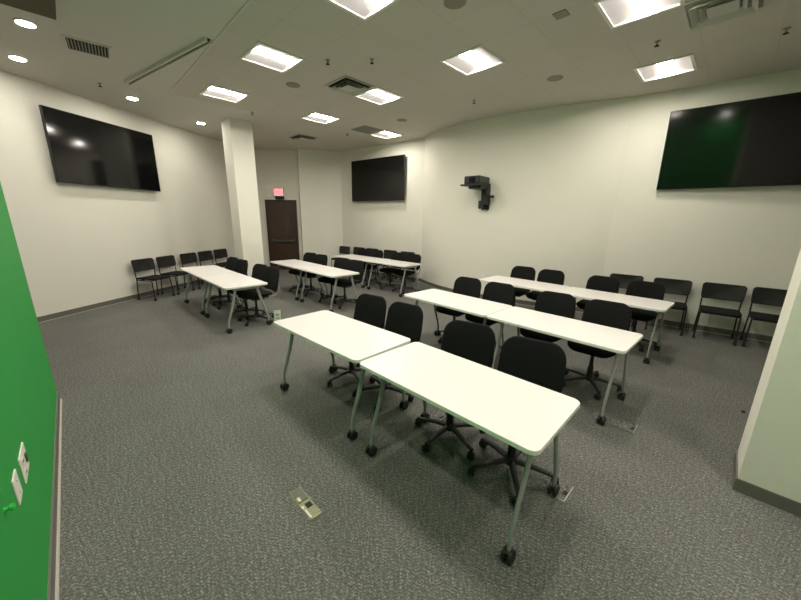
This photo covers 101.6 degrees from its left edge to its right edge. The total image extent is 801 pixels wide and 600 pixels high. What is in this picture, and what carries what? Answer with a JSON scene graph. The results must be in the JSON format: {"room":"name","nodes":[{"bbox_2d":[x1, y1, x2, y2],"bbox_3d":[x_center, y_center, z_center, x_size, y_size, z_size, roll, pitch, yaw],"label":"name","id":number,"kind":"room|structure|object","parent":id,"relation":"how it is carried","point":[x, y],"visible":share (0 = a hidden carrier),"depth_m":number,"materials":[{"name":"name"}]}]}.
{"room":"training classroom","nodes":[
{"label":"training classroom","id":0,"kind":"room"},
{"bbox_2d":[0,182,56,599],"bbox_3d":[-0.966,-0.238,0.318,0.130,4.100,7.500,-13,20,-43],"label":"wall","id":1,"kind":"structure","parent":0,"point":[28,393],"depth_m":1.89,"materials":[{"name":"green paint"}]},
{"bbox_2d":[11,469,22,505],"bbox_3d":[-1.764,0.860,1.503,0.008,0.130,0.110,-13,20,-43],"label":"blank wall plate","id":2,"kind":"object","parent":1,"relation":"attached to","point":[15,482],"visible":1,"depth_m":1.49,"materials":[{"name":"white plastic"}]},
{"bbox_2d":[18,442,29,483],"bbox_3d":[-1.950,0.841,1.694,0.014,0.140,0.190,-13,20,-43],"label":"wall outlet","id":3,"kind":"object","parent":1,"relation":"attached to","point":[23,460],"visible":1,"depth_m":1.67,"materials":[{"name":"white plastic"}]},
{"bbox_2d":[21,456,27,475],"bbox_3d":[-1.920,0.850,1.668,0.003,0.100,0.042,-13,20,-43],"label":"socket","id":4,"kind":"object","parent":3,"relation":"attached to","point":[22,459],"depth_m":1.66,"materials":[{"name":"white plastic"}]},
{"bbox_2d":[47,392,59,599],"bbox_3d":[-0.945,1.691,0.853,0.011,0.100,7.500,-13,20,-43],"label":"baseboard","id":5,"kind":"structure","parent":1,"relation":"attached to","point":[53,525],"depth_m":2.05,"materials":[{"name":"rubber"}]},
{"bbox_2d":[55,399,61,599],"bbox_3d":[-0.937,1.731,0.872,0.013,0.012,7.500,-13,20,-43],"label":"trim","id":6,"kind":"structure","parent":1,"relation":"attached to","point":[60,426],"depth_m":2.12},
{"bbox_2d":[0,70,235,316],"bbox_3d":[-6.261,-1.931,6.749,0.150,4.100,9.800,3,14,9],"label":"wall","id":7,"kind":"structure","parent":0,"point":[77,244],"depth_m":6.71,"materials":[{"name":"paint"}]},
{"bbox_2d":[38,105,160,191],"bbox_3d":[-6.057,-2.998,6.777,0.122,1.260,2.130,3,14,9],"label":"wall screen","id":8,"kind":"object","parent":7,"relation":"attached to","point":[83,150],"visible":1,"depth_m":6.51,"materials":[{"name":"glass"}]},
{"bbox_2d":[37,279,203,322],"bbox_3d":[-6.210,0.010,7.222,0.011,0.105,9.800,3,14,9],"label":"baseboard","id":9,"kind":"structure","parent":7,"relation":"attached to","point":[114,301],"depth_m":6.92,"materials":[{"name":"rubber"}]},
{"bbox_2d":[0,0,250,135],"bbox_3d":[-2.899,-2.399,0.393,9.200,0.001,21.500,-13,20,-43],"label":"ceiling","id":10,"kind":"structure","parent":0,"point":[141,34],"depth_m":4.46,"materials":[{"name":"white paint"}]},
{"bbox_2d":[12,18,37,28],"bbox_3d":[-4.471,-3.295,3.892,0.210,0.013,0.210,1,14,0],"label":"recessed light","id":11,"kind":"object","parent":10,"relation":"in","point":[22,22],"visible":1,"depth_m":3.88,"materials":[{"name":"white glass"}]},
{"bbox_2d":[0,0,55,19],"bbox_3d":[-3.907,-3.127,3.292,0.600,0.030,0.900,-13,20,-43],"label":"ceiling hatch","id":12,"kind":"object","parent":10,"relation":"attached to","point":[46,8],"visible":1,"depth_m":3.56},
{"bbox_2d":[60,34,112,59],"bbox_3d":[-4.239,-3.421,4.436,0.500,0.026,0.460,-11,18,-39],"label":"ceiling vent","id":13,"kind":"object","parent":10,"relation":"in","point":[69,42],"visible":1,"depth_m":4.40,"materials":[{"name":"white metal"}]},
{"bbox_2d":[124,37,212,85],"bbox_3d":[-3.562,-3.516,4.884,2.666,0.040,0.101,10,17,32],"label":"ceiling track","id":14,"kind":"object","parent":10,"relation":"attached to","point":[204,42],"visible":1,"depth_m":4.71,"materials":[{"name":"white metal"}]},
{"bbox_2d":[221,117,263,276],"bbox_3d":[-3.986,-2.303,8.366,0.509,4.100,0.566,-13,20,-43],"label":"wall column","id":15,"kind":"structure","parent":0,"point":[237,134],"depth_m":8.06,"materials":[{"name":"paint"}]},
{"bbox_2d":[254,150,302,265],"bbox_3d":[-4.331,-3.106,11.542,2.031,4.100,0.430,1,14,0],"label":"wall","id":16,"kind":"structure","parent":0,"point":[274,168],"depth_m":11.35,"materials":[{"name":"paint"}]},
{"bbox_2d":[273,188,283,198],"bbox_3d":[-4.255,-3.715,11.408,0.360,0.370,0.074,1,14,0],"label":"exit sign","id":17,"kind":"object","parent":16,"relation":"attached to","point":[278,193],"visible":1,"depth_m":11.38,"materials":[{"name":"red plastic"}]},
{"bbox_2d":[265,200,299,269],"bbox_3d":[-4.236,-2.316,11.750,1.080,2.470,0.150,1,14,0],"label":"door","id":18,"kind":"structure","parent":16,"relation":"in","point":[281,215],"depth_m":11.71,"materials":[{"name":"brown wood"}]},
{"bbox_2d":[297,149,342,266],"bbox_3d":[-2.801,-3.100,11.611,1.417,4.100,0.150,-4,15,-17],"label":"wall","id":19,"kind":"structure","parent":0,"point":[319,170],"depth_m":11.45,"materials":[{"name":"paint"}]},
{"bbox_2d":[340,138,424,278],"bbox_3d":[-0.675,-2.849,10.741,3.537,4.100,0.150,12,18,37],"label":"wall","id":20,"kind":"structure","parent":0,"point":[380,225],"depth_m":10.41,"materials":[{"name":"paint"}]},
{"bbox_2d":[351,154,404,201],"bbox_3d":[-0.728,-3.807,10.362,2.240,1.280,0.142,12,18,37],"label":"wall screen","id":21,"kind":"object","parent":20,"relation":"attached to","point":[383,178],"visible":1,"depth_m":10.22,"materials":[{"name":"glass"}]},
{"bbox_2d":[38,269,800,599],"bbox_3d":[0.488,0.814,4.842,18.000,0.100,19.000,1,14,0],"label":"floor","id":22,"kind":"structure","parent":0,"point":[184,450],"depth_m":2.45,"materials":[{"name":"carpet"}]},
{"bbox_2d":[131,258,174,300],"bbox_3d":[-5.750,-0.493,7.600,0.507,0.910,0.547,3,14,9],"label":"chair","id":23,"kind":"object","parent":22,"relation":"on","point":[138,265],"visible":1,"depth_m":7.52,"materials":[{"name":"black fabric"}]},
{"bbox_2d":[156,255,194,294],"bbox_3d":[-5.644,-0.640,8.192,0.507,0.910,0.547,3,14,7],"label":"chair","id":24,"kind":"object","parent":22,"relation":"on","point":[163,261],"visible":0.97,"depth_m":8.11,"materials":[{"name":"black plastic"}]},
{"bbox_2d":[179,252,200,288],"bbox_3d":[-5.524,-0.806,8.862,0.507,0.910,0.547,3,14,9],"label":"chair","id":25,"kind":"object","parent":22,"relation":"on","point":[186,258],"visible":0.57,"depth_m":8.78,"materials":[{"name":"black plastic"}]},
{"bbox_2d":[180,265,240,314],"bbox_3d":[-4.109,-0.257,7.027,1.454,0.779,0.761,14,19,43],"label":"table","id":26,"kind":"object","parent":22,"relation":"on","point":[197,271],"visible":0.71,"depth_m":6.87,"materials":[{"name":"white laminate"}]},
{"bbox_2d":[198,250,225,283],"bbox_3d":[-5.418,-0.953,9.455,0.507,0.910,0.547,3,14,8],"label":"chair","id":27,"kind":"object","parent":22,"relation":"on","point":[203,255],"visible":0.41,"depth_m":9.44,"materials":[{"name":"black plastic"}]},
{"bbox_2d":[213,248,227,264],"bbox_3d":[-5.313,-1.098,10.039,0.507,0.910,0.547,4,14,11],"label":"chair","id":28,"kind":"object","parent":22,"relation":"on","point":[218,253],"visible":0.43,"depth_m":9.98,"materials":[{"name":"black plastic"}]},
{"bbox_2d":[204,257,237,303],"bbox_3d":[-4.120,-0.461,7.448,0.653,0.969,0.765,11,17,34],"label":"chair","id":29,"kind":"object","parent":22,"relation":"on","point":[230,263],"visible":0.54,"depth_m":7.57,"materials":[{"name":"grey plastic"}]},
{"bbox_2d":[212,259,247,309],"bbox_3d":[-3.696,-0.357,7.059,0.656,0.969,0.750,11,17,35],"label":"chair","id":30,"kind":"object","parent":22,"relation":"on","point":[241,265],"visible":0.61,"depth_m":7.13,"materials":[{"name":"black fabric"}]},
{"bbox_2d":[199,273,271,333],"bbox_3d":[-3.070,0.007,6.035,1.454,0.779,0.761,14,19,43],"label":"table","id":31,"kind":"object","parent":22,"relation":"on","point":[235,282],"visible":0.9,"depth_m":5.77,"materials":[{"name":"white laminate"}]},
{"bbox_2d":[228,264,266,319],"bbox_3d":[-3.031,-0.184,6.409,0.653,0.969,0.765,11,17,34],"label":"chair","id":32,"kind":"object","parent":22,"relation":"on","point":[258,270],"visible":0.54,"depth_m":6.51,"materials":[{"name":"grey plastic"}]},
{"bbox_2d":[238,266,279,326],"bbox_3d":[-2.638,-0.088,6.051,0.659,0.969,0.741,12,18,38],"label":"chair","id":33,"kind":"object","parent":22,"relation":"on","point":[271,274],"visible":0.85,"depth_m":6.07,"materials":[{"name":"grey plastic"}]},
{"bbox_2d":[270,259,323,300],"bbox_3d":[-2.628,-0.542,8.249,0.761,0.779,1.454,-13,19,-43],"label":"table","id":34,"kind":"object","parent":22,"relation":"on","point":[293,263],"visible":0.65,"depth_m":8.01,"materials":[{"name":"white laminate"}]},
{"bbox_2d":[288,252,316,292],"bbox_3d":[-2.632,-0.741,8.652,0.641,0.969,0.760,9,16,31],"label":"chair","id":35,"kind":"object","parent":22,"relation":"on","point":[308,257],"visible":0.64,"depth_m":8.74,"materials":[{"name":"black fabric"}]},
{"bbox_2d":[289,486,321,520],"bbox_3d":[-0.656,1.389,2.243,0.090,0.016,0.300,-12,19,-42],"label":"floor outlet","id":36,"kind":"object","parent":22,"relation":"on","point":[309,508],"visible":1,"depth_m":2.23,"materials":[{"name":"metal"}]},
{"bbox_2d":[298,254,327,296],"bbox_3d":[-2.232,-0.638,8.264,0.653,0.969,0.754,11,17,34],"label":"chair","id":37,"kind":"object","parent":22,"relation":"on","point":[321,259],"visible":0.66,"depth_m":8.30,"materials":[{"name":"black fabric"}]},
{"bbox_2d":[297,265,358,311],"bbox_3d":[-1.611,-0.273,7.238,0.761,0.779,1.454,-13,19,-43],"label":"table","id":38,"kind":"object","parent":22,"relation":"on","point":[332,272],"visible":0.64,"depth_m":6.97,"materials":[{"name":"white laminate"}]},
{"bbox_2d":[318,257,348,303],"bbox_3d":[-1.602,-0.467,7.622,0.651,0.969,0.764,11,17,34],"label":"chair","id":39,"kind":"object","parent":22,"relation":"on","point":[341,263],"visible":0.73,"depth_m":7.67,"materials":[{"name":"black fabric"}]},
{"bbox_2d":[331,246,349,266],"bbox_3d":[-2.123,-1.430,11.553,0.547,0.910,0.507,12,18,37],"label":"chair","id":40,"kind":"object","parent":22,"relation":"on","point":[342,249],"visible":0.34,"depth_m":11.63,"materials":[{"name":"black plastic"}]},
{"bbox_2d":[274,310,410,440],"bbox_3d":[-0.657,0.687,3.471,1.454,0.779,0.761,14,19,41],"label":"table","id":41,"kind":"object","parent":22,"relation":"on","point":[355,341],"visible":0.88,"depth_m":3.24,"materials":[{"name":"white laminate"}]},
{"bbox_2d":[329,260,363,308],"bbox_3d":[-1.198,-0.364,7.235,0.656,0.969,0.750,11,18,36],"label":"chair","id":42,"kind":"object","parent":22,"relation":"on","point":[353,265],"visible":0.79,"depth_m":7.27,"materials":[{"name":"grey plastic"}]},
{"bbox_2d":[327,293,386,388],"bbox_3d":[-0.579,0.475,3.930,0.659,0.969,0.768,11,17,36],"label":"chair","id":43,"kind":"object","parent":22,"relation":"on","point":[370,309],"visible":0.54,"depth_m":4.05,"materials":[{"name":"black fabric"}]},
{"bbox_2d":[334,254,381,287],"bbox_3d":[-1.270,-0.882,9.687,1.454,0.779,0.761,14,19,42],"label":"table","id":44,"kind":"object","parent":22,"relation":"on","point":[349,256],"visible":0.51,"depth_m":9.46,"materials":[{"name":"white laminate"}]},
{"bbox_2d":[349,248,369,282],"bbox_3d":[-1.348,-1.077,10.067,0.659,0.969,0.768,11,18,36],"label":"chair","id":45,"kind":"object","parent":22,"relation":"on","point":[363,252],"visible":0.23,"depth_m":10.21,"materials":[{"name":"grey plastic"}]},
{"bbox_2d":[357,250,382,285],"bbox_3d":[-0.893,-0.969,9.663,0.656,0.969,0.750,11,17,34],"label":"chair","id":46,"kind":"object","parent":22,"relation":"on","point":[374,253],"visible":0.75,"depth_m":9.71,"materials":[{"name":"black fabric"}]},
{"bbox_2d":[374,250,396,280],"bbox_3d":[-0.468,-1.116,10.399,0.547,0.910,0.507,12,18,37],"label":"chair","id":47,"kind":"object","parent":22,"relation":"on","point":[387,253],"visible":0.57,"depth_m":10.50,"materials":[{"name":"black plastic"}]},
{"bbox_2d":[352,301,422,411],"bbox_3d":[-0.141,0.576,3.553,0.659,0.969,0.738,12,18,38],"label":"chair","id":48,"kind":"object","parent":22,"relation":"on","point":[404,319],"visible":0.52,"depth_m":3.67,"materials":[{"name":"black fabric"}]},
{"bbox_2d":[379,252,405,290],"bbox_3d":[-0.270,-0.809,9.065,0.661,0.969,0.768,12,18,37],"label":"chair","id":49,"kind":"object","parent":22,"relation":"on","point":[399,256],"visible":0.74,"depth_m":9.09,"materials":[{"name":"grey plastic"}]},
{"bbox_2d":[365,259,420,296],"bbox_3d":[-0.218,-0.621,8.710,1.454,0.779,0.761,14,19,42],"label":"table","id":50,"kind":"object","parent":22,"relation":"on","point":[383,262],"visible":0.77,"depth_m":8.48,"materials":[{"name":"white laminate"}]},
{"bbox_2d":[392,254,420,293],"bbox_3d":[0.163,-0.707,8.683,0.658,0.969,0.744,11,18,36],"label":"chair","id":51,"kind":"object","parent":22,"relation":"on","point":[414,258],"visible":0.91,"depth_m":8.71,"materials":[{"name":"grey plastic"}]},
{"bbox_2d":[428,407,446,419],"bbox_3d":[0.363,1.148,3.277,0.180,0.010,0.180,-12,19,-42],"label":"box","id":52,"kind":"object","parent":22,"relation":"on","point":[435,413],"visible":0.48,"depth_m":3.28,"materials":[{"name":"metal"}]},
{"bbox_2d":[415,320,494,460],"bbox_3d":[0.449,0.750,2.896,0.641,0.969,0.760,9,16,30],"label":"chair","id":53,"kind":"object","parent":22,"relation":"on","point":[475,342],"visible":0.52,"depth_m":3.02,"materials":[{"name":"black fabric"}]},
{"bbox_2d":[434,276,480,342],"bbox_3d":[0.887,0.158,5.282,0.659,0.969,0.768,13,18,40],"label":"chair","id":54,"kind":"object","parent":22,"relation":"on","point":[467,286],"visible":0.42,"depth_m":5.36,"materials":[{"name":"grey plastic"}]},
{"bbox_2d":[404,289,511,355],"bbox_3d":[0.778,0.376,4.795,0.761,0.779,1.454,-12,19,-41],"label":"table","id":55,"kind":"object","parent":22,"relation":"on","point":[454,301],"visible":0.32,"depth_m":4.59,"materials":[{"name":"white laminate"}]},
{"bbox_2d":[360,342,579,565],"bbox_3d":[0.409,0.957,2.459,1.454,0.779,0.761,14,19,43],"label":"table","id":56,"kind":"object","parent":22,"relation":"on","point":[524,415],"visible":0.96,"depth_m":2.17,"materials":[{"name":"white laminate"}]},
{"bbox_2d":[465,282,514,347],"bbox_3d":[1.302,0.268,4.867,0.659,0.969,0.738,14,19,42],"label":"chair","id":57,"kind":"object","parent":22,"relation":"on","point":[503,293],"visible":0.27,"depth_m":4.95,"materials":[{"name":"black fabric"}]},
{"bbox_2d":[467,336,565,505],"bbox_3d":[0.902,0.864,2.468,0.652,0.969,0.757,10,17,33],"label":"chair","id":58,"kind":"object","parent":22,"relation":"on","point":[538,362],"visible":0.45,"depth_m":2.60,"materials":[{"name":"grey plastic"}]},
{"bbox_2d":[510,266,535,306],"bbox_3d":[2.339,-0.167,6.662,0.654,0.969,0.766,12,18,38],"label":"chair","id":59,"kind":"object","parent":22,"relation":"on","point":[521,272],"visible":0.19,"depth_m":6.74,"materials":[{"name":"black fabric"}]},
{"bbox_2d":[479,275,568,291],"bbox_3d":[2.257,0.053,6.173,0.761,0.779,1.454,-12,19,-41],"label":"table","id":60,"kind":"object","parent":22,"relation":"on","point":[516,282],"visible":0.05,"depth_m":5.98,"materials":[{"name":"white laminate"}]},
{"bbox_2d":[526,269,564,300],"bbox_3d":[2.740,-0.060,6.260,0.659,0.969,0.738,14,19,42],"label":"chair","id":61,"kind":"object","parent":22,"relation":"on","point":[545,275],"visible":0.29,"depth_m":6.36,"materials":[{"name":"black fabric"}]},
{"bbox_2d":[520,291,575,341],"bbox_3d":[1.861,0.430,4.257,0.659,0.969,0.768,13,18,40],"label":"chair","id":62,"kind":"object","parent":22,"relation":"on","point":[555,303],"visible":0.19,"depth_m":4.34,"materials":[{"name":"black fabric"}]},
{"bbox_2d":[537,475,573,502],"bbox_3d":[1.139,1.379,2.404,0.190,0.010,0.190,-12,19,-42],"label":"floor outlet","id":63,"kind":"object","parent":22,"relation":"on","point":[565,490],"visible":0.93,"depth_m":2.40,"materials":[{"name":"metal"}]},
{"bbox_2d":[487,307,642,424],"bbox_3d":[1.766,0.652,3.755,0.761,0.779,1.454,-12,19,-41],"label":"table","id":64,"kind":"object","parent":22,"relation":"on","point":[619,341],"visible":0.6,"depth_m":3.49,"materials":[{"name":"white laminate"}]},
{"bbox_2d":[563,299,631,400],"bbox_3d":[2.292,0.544,3.826,0.660,0.969,0.736,14,19,43],"label":"chair","id":65,"kind":"object","parent":22,"relation":"on","point":[612,314],"visible":0.79,"depth_m":3.86,"materials":[{"name":"black fabric"}]},
{"bbox_2d":[576,275,619,309],"bbox_3d":[3.332,0.112,5.611,0.662,0.969,0.769,14,19,42],"label":"chair","id":66,"kind":"object","parent":22,"relation":"on","point":[596,282],"visible":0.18,"depth_m":5.72,"materials":[{"name":"black fabric"}]},
{"bbox_2d":[555,287,674,363],"bbox_3d":[3.243,0.329,5.132,0.761,0.779,1.454,-12,19,-41],"label":"table","id":67,"kind":"object","parent":22,"relation":"on","point":[660,306],"visible":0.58,"depth_m":4.87,"materials":[{"name":"white laminate"}]},
{"bbox_2d":[611,417,637,433],"bbox_3d":[2.162,1.207,3.151,0.180,0.010,0.180,-12,19,-42],"label":"floor outlet","id":68,"kind":"object","parent":22,"relation":"on","point":[624,425],"visible":1,"depth_m":3.15,"materials":[{"name":"metal"}]},
{"bbox_2d":[610,273,643,326],"bbox_3d":[4.257,-0.011,6.282,0.547,0.910,0.507,12,18,36],"label":"chair","id":69,"kind":"object","parent":22,"relation":"on","point":[624,279],"visible":0.21,"depth_m":6.37,"materials":[{"name":"black plastic"}]},
{"bbox_2d":[625,280,664,351],"bbox_3d":[3.768,0.228,5.175,0.660,0.969,0.736,14,19,43],"label":"chair","id":70,"kind":"object","parent":22,"relation":"on","point":[645,289],"visible":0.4,"depth_m":5.20,"materials":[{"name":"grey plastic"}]},
{"bbox_2d":[644,277,692,335],"bbox_3d":[4.809,0.101,5.866,0.547,0.910,0.507,12,18,36],"label":"chair","id":71,"kind":"object","parent":22,"relation":"on","point":[672,286],"visible":0.7,"depth_m":5.89,"materials":[{"name":"black plastic"}]},
{"bbox_2d":[692,282,747,345],"bbox_3d":[5.338,0.209,5.468,0.547,0.910,0.507,13,18,39],"label":"chair","id":72,"kind":"object","parent":22,"relation":"on","point":[737,293],"visible":1,"depth_m":5.50,"materials":[{"name":"black plastic"}]},
{"bbox_2d":[739,287,787,346],"bbox_3d":[5.819,0.307,5.106,0.547,0.910,0.507,13,19,40],"label":"chair","id":73,"kind":"object","parent":22,"relation":"on","point":[760,295],"visible":0.57,"depth_m":5.21,"materials":[{"name":"black plastic"}]},
{"bbox_2d":[171,0,800,151],"bbox_3d":[1.203,-4.019,7.091,9.268,0.001,17.500,-13,20,-43],"label":"ceiling","id":74,"kind":"structure","parent":0,"point":[407,41],"depth_m":4.58,"materials":[{"name":"paint"}]},
{"bbox_2d":[169,0,251,109],"bbox_3d":[0.353,-2.856,2.425,1.310,0.008,11.872,-13,20,-43],"label":"trim","id":75,"kind":"structure","parent":74,"relation":"attached to","point":[247,3],"depth_m":4.45,"materials":[{"name":"white metal"}]},
{"bbox_2d":[199,84,249,102],"bbox_3d":[-3.266,-3.866,6.056,0.670,0.102,0.670,-13,20,-43],"label":"ceiling light","id":76,"kind":"object","parent":74,"relation":"attached to","point":[214,91],"visible":0.87,"depth_m":6.11,"materials":[{"name":"white"}]},
{"bbox_2d":[209,87,241,96],"bbox_3d":[-3.266,-3.864,6.056,0.596,0.020,0.178,-13,20,-43],"label":"diffuser","id":77,"kind":"object","parent":76,"relation":"attached to","point":[213,89],"depth_m":6.07,"materials":[{"name":"white plastic"}]},
{"bbox_2d":[239,41,304,72],"bbox_3d":[-1.836,-3.495,4.663,0.670,0.102,0.670,-13,20,-43],"label":"ceiling light","id":78,"kind":"object","parent":74,"relation":"attached to","point":[261,54],"visible":0.86,"depth_m":4.70,"materials":[{"name":"white plastic"}]},
{"bbox_2d":[253,47,293,63],"bbox_3d":[-1.836,-3.493,4.664,0.596,0.020,0.178,-13,20,-43],"label":"diffuser","id":79,"kind":"object","parent":78,"relation":"attached to","point":[259,51],"depth_m":4.67,"materials":[{"name":"white plastic"}]},
{"bbox_2d":[288,134,316,141],"bbox_3d":[-2.776,-4.610,9.321,0.600,0.055,0.600,-13,20,-43],"label":"ceiling vent","id":80,"kind":"object","parent":74,"relation":"in","point":[299,137],"visible":1,"depth_m":9.26,"materials":[{"name":"white metal"}]},
{"bbox_2d":[300,112,340,123],"bbox_3d":[-1.825,-4.194,7.448,0.670,0.102,0.670,-13,20,-43],"label":"ceiling light","id":81,"kind":"object","parent":74,"relation":"attached to","point":[317,117],"visible":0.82,"depth_m":7.52,"materials":[{"name":"white"}]},
{"bbox_2d":[304,113,333,122],"bbox_3d":[-1.825,-4.179,7.452,0.600,0.047,0.600,-13,20,-43],"label":"diffuser","id":82,"kind":"object","parent":81,"relation":"attached to","point":[315,117],"depth_m":7.53,"materials":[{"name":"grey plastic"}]},
{"bbox_2d":[325,75,373,95],"bbox_3d":[-0.876,-3.649,5.608,0.600,0.055,0.600,-13,20,-43],"label":"ceiling vent","id":83,"kind":"object","parent":74,"relation":"in","point":[347,85],"visible":1,"depth_m":5.56,"materials":[{"name":"white metal"}]},
{"bbox_2d":[326,0,398,21],"bbox_3d":[-0.406,-3.124,3.271,0.670,0.102,0.670,-13,20,-43],"label":"ceiling light","id":84,"kind":"object","parent":74,"relation":"attached to","point":[364,10],"visible":1,"depth_m":3.51,"materials":[{"name":"white"}]},
{"bbox_2d":[333,0,375,17],"bbox_3d":[-0.406,-3.109,3.275,0.600,0.047,0.600,-13,20,-43],"label":"diffuser","id":85,"kind":"object","parent":84,"relation":"attached to","point":[359,8],"depth_m":3.52,"materials":[{"name":"white plastic"}]},
{"bbox_2d":[350,125,381,133],"bbox_3d":[-0.865,-4.369,8.387,0.600,0.012,0.600,-13,20,-43],"label":"ceiling vent","id":86,"kind":"object","parent":74,"relation":"in","point":[364,129],"visible":1,"depth_m":8.34,"materials":[{"name":"white metal"}]},
{"bbox_2d":[354,86,403,104],"bbox_3d":[-0.395,-3.823,6.056,0.670,0.102,0.670,-13,20,-43],"label":"ceiling light","id":87,"kind":"object","parent":74,"relation":"attached to","point":[377,95],"visible":0.8,"depth_m":6.11,"materials":[{"name":"white"}]},
{"bbox_2d":[369,90,392,98],"bbox_3d":[-0.395,-3.820,6.056,0.596,0.020,0.178,-13,20,-43],"label":"diffuser","id":88,"kind":"object","parent":87,"relation":"attached to","point":[376,93],"depth_m":6.08,"materials":[{"name":"white plastic"}]},
{"bbox_2d":[369,130,402,138],"bbox_3d":[-0.385,-4.522,8.840,0.670,0.102,0.670,-13,20,-43],"label":"ceiling light","id":89,"kind":"object","parent":74,"relation":"attached to","point":[385,134],"visible":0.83,"depth_m":8.93,"materials":[{"name":"white"}]},
{"bbox_2d":[372,131,398,137],"bbox_3d":[-0.385,-4.507,8.844,0.600,0.047,0.600,-13,20,-43],"label":"diffuser","id":90,"kind":"object","parent":89,"relation":"attached to","point":[382,134],"depth_m":8.94,"materials":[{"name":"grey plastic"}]},
{"bbox_2d":[443,0,466,9],"bbox_3d":[0.567,-3.095,3.397,0.240,0.012,0.240,1,14,0],"label":"ceiling speaker","id":91,"kind":"object","parent":74,"relation":"attached to","point":[449,4],"visible":1,"depth_m":3.42},
{"bbox_2d":[440,44,505,75],"bbox_3d":[1.035,-3.452,4.663,0.670,0.102,0.670,-13,20,-43],"label":"ceiling light","id":92,"kind":"object","parent":74,"relation":"attached to","point":[476,59],"visible":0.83,"depth_m":4.70,"materials":[{"name":"white"}]},
{"bbox_2d":[445,48,499,73],"bbox_3d":[1.035,-3.437,4.667,0.600,0.047,0.600,-13,20,-43],"label":"diffuser","id":93,"kind":"object","parent":92,"relation":"attached to","point":[475,60],"depth_m":4.72,"materials":[{"name":"white plastic"}]},
{"bbox_2d":[460,51,488,66],"bbox_3d":[1.035,-3.449,4.664,0.596,0.020,0.178,-13,20,-43],"label":"diffuser","id":94,"kind":"object","parent":92,"relation":"attached to","point":[471,58],"depth_m":4.70,"materials":[{"name":"white plastic"}]},
{"bbox_2d":[552,9,569,19],"bbox_3d":[1.757,-3.122,3.571,0.140,0.010,0.140,-13,20,-43],"label":"ceiling sensor","id":95,"kind":"object","parent":74,"relation":"attached to","point":[563,13],"visible":1,"depth_m":3.56,"materials":[{"name":"white plastic"}]},
{"bbox_2d":[594,0,685,28],"bbox_3d":[2.465,-3.102,3.353,0.670,0.102,0.670,-13,20,-43],"label":"ceiling light","id":96,"kind":"object","parent":74,"relation":"attached to","point":[616,13],"visible":1,"depth_m":3.49,"materials":[{"name":"white"}]},
{"bbox_2d":[630,0,655,13],"bbox_3d":[2.465,-3.099,3.354,0.596,0.020,0.178,-13,20,-43],"label":"diffuser","id":97,"kind":"object","parent":96,"relation":"attached to","point":[637,6],"depth_m":3.48,"materials":[{"name":"white plastic"}]},
{"bbox_2d":[633,53,697,82],"bbox_3d":[3.906,-3.443,4.801,0.670,0.102,0.670,-13,20,-43],"label":"ceiling light","id":98,"kind":"object","parent":74,"relation":"attached to","point":[686,63],"visible":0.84,"depth_m":4.84,"materials":[{"name":"white"}]},
{"bbox_2d":[638,56,692,79],"bbox_3d":[3.906,-3.428,4.804,0.600,0.047,0.600,-13,20,-43],"label":"diffuser","id":99,"kind":"object","parent":98,"relation":"attached to","point":[684,64],"depth_m":4.86,"materials":[{"name":"white plastic"}]},
{"bbox_2d":[657,60,675,73],"bbox_3d":[3.906,-3.441,4.801,0.596,0.020,0.178,-13,20,-43],"label":"diffuser","id":100,"kind":"object","parent":98,"relation":"attached to","point":[668,67],"depth_m":4.86,"materials":[{"name":"white plastic"}]},
{"bbox_2d":[681,0,767,29],"bbox_3d":[3.346,-3.027,3.383,0.640,0.055,0.640,-13,20,-43],"label":"ceiling vent","id":101,"kind":"object","parent":74,"relation":"in","point":[697,14],"visible":1,"depth_m":3.41,"materials":[{"name":"white metal"}]},
{"bbox_2d":[421,97,631,306],"bbox_3d":[2.276,-2.086,7.875,4.825,4.100,0.690,14,19,41],"label":"wall","id":102,"kind":"structure","parent":0,"point":[553,172],"depth_m":7.09,"materials":[{"name":"paint"}]},
{"bbox_2d":[460,175,493,211],"bbox_3d":[1.756,-2.386,7.405,0.590,0.763,0.620,12,18,39],"label":"projector","id":103,"kind":"object","parent":102,"relation":"attached to","point":[478,182],"visible":1,"depth_m":7.29,"materials":[{"name":"black plastic"}]},
{"bbox_2d":[460,183,489,189],"bbox_3d":[1.691,-2.550,7.370,0.480,0.090,0.540,12,18,39],"label":"tray","id":104,"kind":"object","parent":103,"relation":"on","point":[475,186],"depth_m":7.23,"materials":[{"name":"black plastic"}]},
{"bbox_2d":[602,68,800,335],"bbox_3d":[6.079,-1.302,4.982,4.850,4.100,0.390,13,19,41],"label":"wall","id":105,"kind":"structure","parent":0,"point":[750,237],"depth_m":5.67,"materials":[{"name":"paint"}]},
{"bbox_2d":[363,270,772,341],"bbox_3d":[2.741,-0.039,7.956,13.174,0.105,0.803,13,19,41],"label":"baseboard","id":106,"kind":"structure","parent":105,"relation":"attached to","point":[665,322],"depth_m":6.12,"materials":[{"name":"rubber"}]},
{"bbox_2d":[656,92,800,189],"bbox_3d":[5.447,-2.416,5.067,2.160,1.259,0.210,13,18,39],"label":"wall screen","id":107,"kind":"object","parent":105,"relation":"attached to","point":[756,142],"visible":1,"depth_m":5.14,"materials":[{"name":"glass"}]},
{"bbox_2d":[738,249,800,502],"bbox_3d":[3.023,-0.524,1.698,0.424,4.100,1.061,-13,20,-43],"label":"wall pillar","id":108,"kind":"structure","parent":0,"point":[769,451],"depth_m":2.20,"materials":[{"name":"paint"}]},
{"bbox_2d":[732,449,800,517],"bbox_3d":[2.994,1.416,2.184,0.446,0.100,1.083,-13,20,-43],"label":"baseboard","id":109,"kind":"structure","parent":108,"relation":"attached to","point":[788,505],"depth_m":2.30,"materials":[{"name":"rubber"}]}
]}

